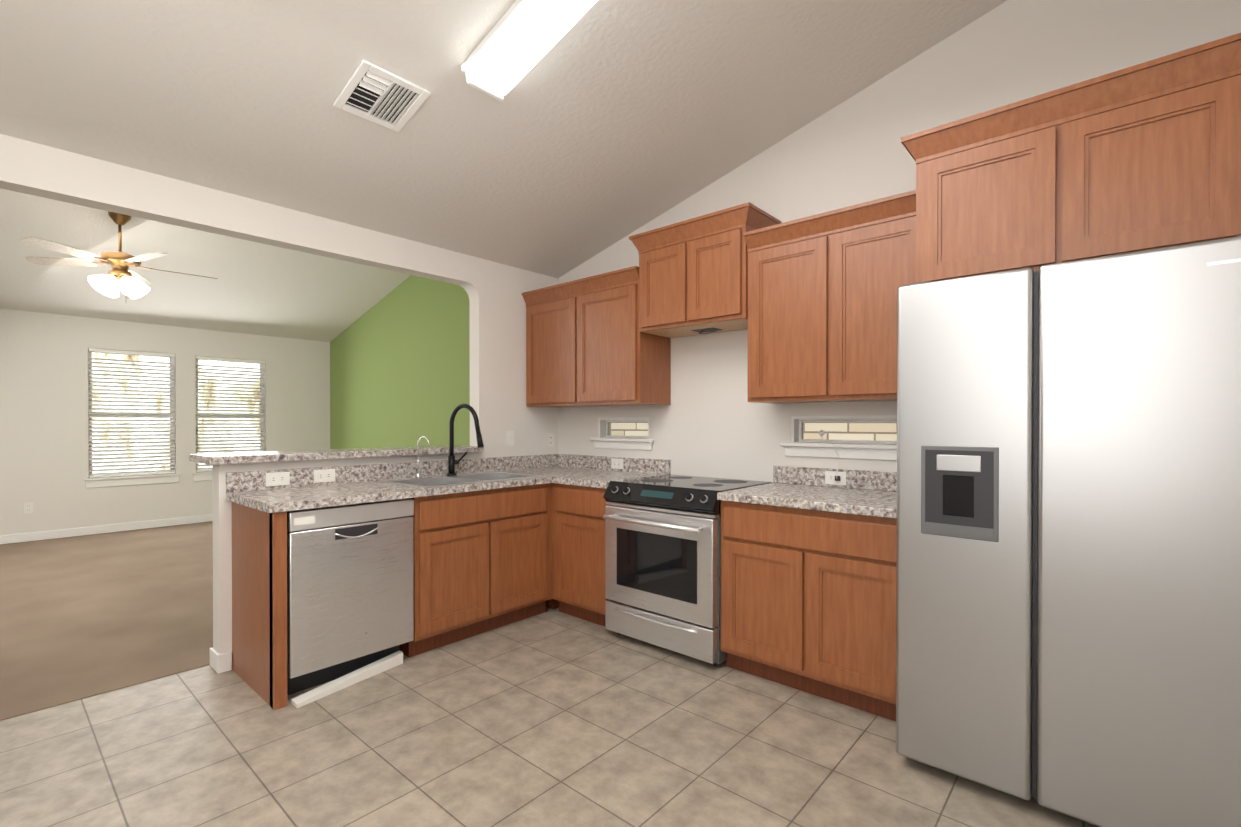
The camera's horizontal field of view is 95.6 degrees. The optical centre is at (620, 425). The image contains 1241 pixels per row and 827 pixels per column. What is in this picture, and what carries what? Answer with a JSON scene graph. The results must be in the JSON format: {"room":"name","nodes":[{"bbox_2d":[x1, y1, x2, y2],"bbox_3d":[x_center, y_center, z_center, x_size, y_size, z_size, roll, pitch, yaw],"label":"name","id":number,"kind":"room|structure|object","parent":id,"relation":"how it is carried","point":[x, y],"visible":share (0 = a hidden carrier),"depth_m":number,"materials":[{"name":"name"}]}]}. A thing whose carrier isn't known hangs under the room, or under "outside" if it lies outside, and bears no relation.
{"room":"kitchen","nodes":[
{"label":"kitchen","id":0,"kind":"room"},
{"bbox_2d":[0,521,212,720],"bbox_3d":[-4.824,1.300,3.934,5.300,0.104,7.600,0,0,41],"label":"floor carpet","id":1,"kind":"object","parent":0,"point":[84,616],"depth_m":3.75,"materials":[{"name":"beige carpet"}]},
{"bbox_2d":[0,308,329,535],"bbox_3d":[-6.760,-0.107,5.625,0.150,2.700,7.600,0,0,41],"label":"wall","id":2,"kind":"structure","parent":0,"point":[44,461],"depth_m":6.36,"materials":[{"name":"white paint"}]},
{"bbox_2d":[24,502,32,513],"bbox_3d":[-6.324,0.881,6.006,0.008,0.115,0.072,0,0,41],"label":"outlet","id":3,"kind":"object","parent":2,"relation":"attached to","point":[28,507],"visible":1,"depth_m":6.00,"materials":[{"name":"white plastic"}]},
{"bbox_2d":[84,348,180,487],"bbox_3d":[-5.787,-0.090,6.680,0.150,1.585,0.870,0,0,41],"label":"living room window","id":4,"kind":"structure","parent":2,"relation":"in","point":[131,417],"depth_m":6.67,"materials":[{"name":"white paint"}]},
{"bbox_2d":[192,356,264,480],"bbox_3d":[-5.135,-0.094,7.422,0.150,1.585,0.865,0,0,41],"label":"living room window","id":5,"kind":"structure","parent":2,"relation":"in","point":[230,405],"depth_m":7.41,"materials":[{"name":"white paint"}]},
{"bbox_2d":[0,134,557,653],"bbox_3d":[-2.764,0.001,2.119,0.120,2.520,7.300,0,0,41],"label":"wall","id":6,"kind":"structure","parent":0,"point":[494,290],"depth_m":3.20,"materials":[{"name":"white paint"}]},
{"bbox_2d":[189,445,483,464],"bbox_3d":[-1.655,0.171,3.521,0.420,0.039,1.608,0,0,41],"label":"ledge","id":7,"kind":"object","parent":6,"relation":"on","point":[248,457],"visible":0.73,"depth_m":3.21,"materials":[{"name":"stone"}]},
{"bbox_2d":[506,430,513,445],"bbox_3d":[-0.827,0.095,4.225,0.016,0.115,0.072,0,0,41],"label":"light switch","id":8,"kind":"object","parent":6,"relation":"attached to","point":[509,438],"visible":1,"depth_m":4.22,"materials":[{"name":"white plastic"}]},
{"bbox_2d":[547,433,553,447],"bbox_3d":[-0.562,0.118,4.532,0.008,0.115,0.072,0,0,41],"label":"outlet","id":9,"kind":"object","parent":6,"relation":"attached to","point":[550,439],"visible":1,"depth_m":4.53,"materials":[{"name":"white plastic"}]},
{"bbox_2d":[330,275,469,448],"bbox_3d":[-2.356,-0.463,6.714,5.330,3.400,0.150,0,0,41],"label":"wall","id":10,"kind":"structure","parent":0,"point":[400,365],"depth_m":6.84,"materials":[{"name":"green paint"}]},
{"bbox_2d":[0,0,1006,341],"bbox_3d":[-3.291,-1.744,2.572,9.380,1.159,7.600,0,0,41],"label":"ceiling","id":11,"kind":"structure","parent":0,"point":[604,124],"depth_m":2.72,"materials":[{"name":"white paint"}]},
{"bbox_2d":[21,211,217,298],"bbox_3d":[-4.202,-1.416,4.790,1.293,0.756,1.266,0,0,41],"label":"ceiling fan","id":12,"kind":"object","parent":11,"relation":"hanging from","point":[121,263],"visible":0.96,"depth_m":4.68,"materials":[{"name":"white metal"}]},
{"bbox_2d":[333,59,430,131],"bbox_3d":[-1.043,-1.432,2.464,0.292,0.082,0.300,0,0,41],"label":"ceiling vent","id":13,"kind":"object","parent":11,"relation":"in","point":[392,101],"visible":1,"depth_m":2.45,"materials":[{"name":"white metal"}]},
{"bbox_2d":[461,0,597,100],"bbox_3d":[-0.138,-1.632,2.042,1.242,0.387,0.205,0,0,41],"label":"fluorescent ceiling light","id":14,"kind":"object","parent":11,"relation":"attached to","point":[520,40],"visible":1,"depth_m":2.23,"materials":[{"name":"translucent white plastic diffuser"},{"name":"glowing light"}]},
{"bbox_2d":[0,607,1098,826],"bbox_3d":[-1.398,1.319,0.728,4.080,0.100,7.300,0,0,41],"label":"floor","id":15,"kind":"structure","parent":0,"point":[549,717],"depth_m":2.16,"materials":[{"name":"tile"}]},
{"bbox_2d":[232,502,286,709],"bbox_3d":[-1.749,0.821,2.709,0.630,0.875,0.052,0,0,41],"label":"cabinet end panel","id":16,"kind":"object","parent":15,"relation":"on","point":[259,602],"visible":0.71,"depth_m":2.60,"materials":[{"name":"brown wood"}]},
{"bbox_2d":[287,498,413,707],"bbox_3d":[-1.497,0.823,2.936,0.670,0.868,0.597,0,0,41],"label":"dishwasher","id":17,"kind":"object","parent":15,"relation":"on","point":[350,594],"visible":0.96,"depth_m":2.73,"materials":[{"name":"grey metal"}]},
{"bbox_2d":[399,483,551,656],"bbox_3d":[-0.999,0.816,3.564,0.630,0.875,0.978,0,0,41],"label":"base cabinet","id":18,"kind":"object","parent":15,"relation":"on","point":[482,561],"visible":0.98,"depth_m":3.29,"materials":[{"name":"brown wood"}]},
{"bbox_2d":[226,455,589,512],"bbox_3d":[-1.017,0.306,3.519,0.660,0.139,2.289,0,0,41],"label":"countertop","id":19,"kind":"structure","parent":18,"relation":"on","point":[353,484],"depth_m":3.12,"materials":[{"name":"stone"}]},
{"bbox_2d":[266,472,289,486],"bbox_3d":[-1.849,0.288,3.034,0.008,0.072,0.115,0,0,41],"label":"outlet","id":20,"kind":"object","parent":19,"relation":"attached to","point":[277,478],"visible":1,"depth_m":3.03,"materials":[{"name":"white plastic"}]},
{"bbox_2d":[314,469,334,482],"bbox_3d":[-1.690,0.287,3.214,0.008,0.072,0.115,0,0,41],"label":"outlet","id":21,"kind":"object","parent":19,"relation":"attached to","point":[326,475],"visible":1,"depth_m":3.21,"materials":[{"name":"white plastic"}]},
{"bbox_2d":[415,436,429,477],"bbox_3d":[-1.238,0.199,3.542,0.121,0.265,0.063,0,0,41],"label":"tap","id":22,"kind":"object","parent":19,"relation":"on","point":[417,474],"visible":1,"depth_m":3.56,"materials":[{"name":"white metal"}]},
{"bbox_2d":[377,471,541,487],"bbox_3d":[-0.994,0.434,3.548,0.540,0.204,0.840,0,0,41],"label":"double-bowl sink","id":23,"kind":"object","parent":19,"relation":"in","point":[446,480],"visible":0.29,"depth_m":3.59,"materials":[{"name":"silver metal"}]},
{"bbox_2d":[447,404,483,475],"bbox_3d":[-1.008,0.093,3.690,0.304,0.474,0.142,0,0,41],"label":"gooseneck faucet","id":24,"kind":"object","parent":19,"relation":"on","point":[452,461],"visible":1,"depth_m":3.72,"materials":[{"name":"black metal"}]},
{"bbox_2d":[502,454,581,457],"bbox_3d":[-0.482,0.303,4.128,0.480,0.139,0.669,0,0,41],"label":"countertop","id":25,"kind":"structure","parent":18,"relation":"on","point":[547,455],"depth_m":4.45,"materials":[{"name":"stone"}]},
{"bbox_2d":[550,456,670,488],"bbox_3d":[-0.056,0.305,3.754,0.474,0.139,0.669,0,0,41],"label":"countertop","id":26,"kind":"structure","parent":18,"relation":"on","point":[594,471],"depth_m":3.97,"materials":[{"name":"stone"}]},
{"bbox_2d":[611,459,622,468],"bbox_3d":[-0.024,0.283,4.138,0.115,0.072,0.008,0,0,41],"label":"outlet","id":27,"kind":"object","parent":26,"relation":"attached to","point":[616,463],"visible":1,"depth_m":4.13,"materials":[{"name":"white plastic"}]},
{"bbox_2d":[546,599,558,608],"bbox_3d":[-0.482,0.813,4.173,0.604,0.875,0.604,0,0,41],"label":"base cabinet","id":28,"kind":"object","parent":15,"relation":"on","point":[552,603],"visible":0.07,"depth_m":3.85,"materials":[{"name":"brown wood"}]},
{"bbox_2d":[552,483,608,625],"bbox_3d":[-0.062,0.815,3.788,0.524,0.875,0.630,0,0,41],"label":"base cabinet","id":29,"kind":"object","parent":15,"relation":"on","point":[578,554],"visible":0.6,"depth_m":3.56,"materials":[{"name":"brown wood"}]},
{"bbox_2d":[603,474,771,666],"bbox_3d":[0.378,0.794,3.312,0.756,0.922,0.708,0,0,41],"label":"electric range","id":30,"kind":"object","parent":15,"relation":"on","point":[662,561],"visible":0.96,"depth_m":3.06,"materials":[{"name":"grey metal"}]},
{"bbox_2d":[721,500,896,720],"bbox_3d":[1.049,0.820,2.812,0.905,0.875,0.630,0,0,41],"label":"base cabinet","id":31,"kind":"object","parent":15,"relation":"on","point":[808,600],"visible":0.69,"depth_m":2.56,"materials":[{"name":"brown wood"}]},
{"bbox_2d":[717,466,896,518],"bbox_3d":[1.043,0.310,2.803,0.905,0.139,0.648,0,0,41],"label":"countertop","id":32,"kind":"structure","parent":31,"relation":"on","point":[867,493],"depth_m":2.86,"materials":[{"name":"stone"}]},
{"bbox_2d":[825,471,845,484],"bbox_3d":[1.179,0.288,3.082,0.115,0.072,0.008,0,0,41],"label":"outlet","id":33,"kind":"object","parent":32,"relation":"attached to","point":[830,477],"visible":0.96,"depth_m":3.08,"materials":[{"name":"white plastic"}]},
{"bbox_2d":[828,440,839,480],"bbox_3d":[1.158,0.192,3.080,0.093,0.219,0.040,0,0,41],"label":"cord","id":34,"kind":"object","parent":33,"relation":"attached to","point":[837,478],"visible":1,"depth_m":3.05,"materials":[{"name":"white plastic"}]},
{"bbox_2d":[896,235,1240,826],"bbox_3d":[1.646,0.369,2.070,0.955,1.785,0.840,0,0,41],"label":"refrigerator","id":35,"kind":"object","parent":15,"relation":"on","point":[1068,621],"visible":1,"depth_m":1.73,"materials":[{"name":"grey metal"}]},
{"bbox_2d":[558,0,1240,482],"bbox_3d":[0.972,-0.596,3.395,4.050,3.700,0.150,0,0,41],"label":"wall","id":36,"kind":"structure","parent":0,"point":[712,420],"depth_m":3.04,"materials":[{"name":"white paint"}]},
{"bbox_2d":[522,266,670,407],"bbox_3d":[-0.207,-0.579,4.077,1.134,0.870,0.376,0,0,41],"label":"upper cabinet","id":37,"kind":"object","parent":36,"relation":"attached to","point":[588,344],"visible":0.92,"depth_m":3.85,"materials":[{"name":"brown wood"}]},
{"bbox_2d":[590,417,653,449],"bbox_3d":[0.041,0.056,4.165,0.590,0.232,0.165,0,0,41],"label":"kitchen window","id":38,"kind":"structure","parent":36,"relation":"in","point":[632,433],"depth_m":4.18,"materials":[{"name":"white paint"}]},
{"bbox_2d":[629,202,781,337],"bbox_3d":[0.501,-0.898,3.444,0.848,0.605,0.391,0,0,41],"label":"upper cabinet","id":39,"kind":"object","parent":36,"relation":"attached to","point":[693,271],"visible":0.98,"depth_m":3.27,"materials":[{"name":"brown wood"}]},
{"bbox_2d":[643,318,747,337],"bbox_3d":[0.520,-0.578,3.467,0.720,0.034,0.313,0,0,41],"label":"liner","id":40,"kind":"object","parent":39,"relation":"attached to","point":[722,326],"visible":0.98,"depth_m":3.45,"materials":[{"name":"brown wood"}]},
{"bbox_2d":[744,190,915,403],"bbox_3d":[1.134,-0.588,2.900,0.907,0.920,0.376,0,0,41],"label":"upper cabinet","id":41,"kind":"object","parent":36,"relation":"attached to","point":[822,304],"visible":0.77,"depth_m":2.78,"materials":[{"name":"brown wood"}]},
{"bbox_2d":[780,415,896,459],"bbox_3d":[1.289,0.062,3.070,0.810,0.232,0.165,0,0,41],"label":"kitchen window","id":42,"kind":"structure","parent":36,"relation":"in","point":[865,437],"depth_m":3.11,"materials":[{"name":"white paint"}]},
{"bbox_2d":[818,430,824,442],"bbox_3d":[1.122,0.061,3.137,0.033,0.074,0.034,0,0,41],"label":"gadget","id":43,"kind":"object","parent":42,"relation":"attached to","point":[821,433],"visible":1,"depth_m":3.13,"materials":[{"name":"white plastic"}]},
{"bbox_2d":[901,33,1240,282],"bbox_3d":[1.728,-0.854,2.184,1.009,0.610,0.666,0,0,41],"label":"upper cabinet","id":44,"kind":"object","parent":36,"relation":"attached to","point":[1143,156],"visible":0.92,"depth_m":1.91,"materials":[{"name":"brown wood"}]},
{"bbox_3d":[-5.748,-0.576,-0.222,9.080,3.700,0.150,0,0,41],"label":"wall","id":45,"kind":"structure","parent":0,"visible":0},
{"bbox_2d":[0,514,212,543],"bbox_3d":[-6.697,1.194,5.577,0.016,0.091,7.300,0,0,41],"label":"baseboard","id":46,"kind":"structure","parent":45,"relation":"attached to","point":[43,535],"depth_m":6.43,"materials":[{"name":"white paint"}]},
{"bbox_2d":[210,648,231,667],"bbox_3d":[-1.288,1.202,3.909,0.013,0.091,2.593,0,0,41],"label":"baseboard","id":47,"kind":"structure","parent":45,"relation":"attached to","point":[221,663],"depth_m":2.87,"materials":[{"name":"white paint"}]}
]}

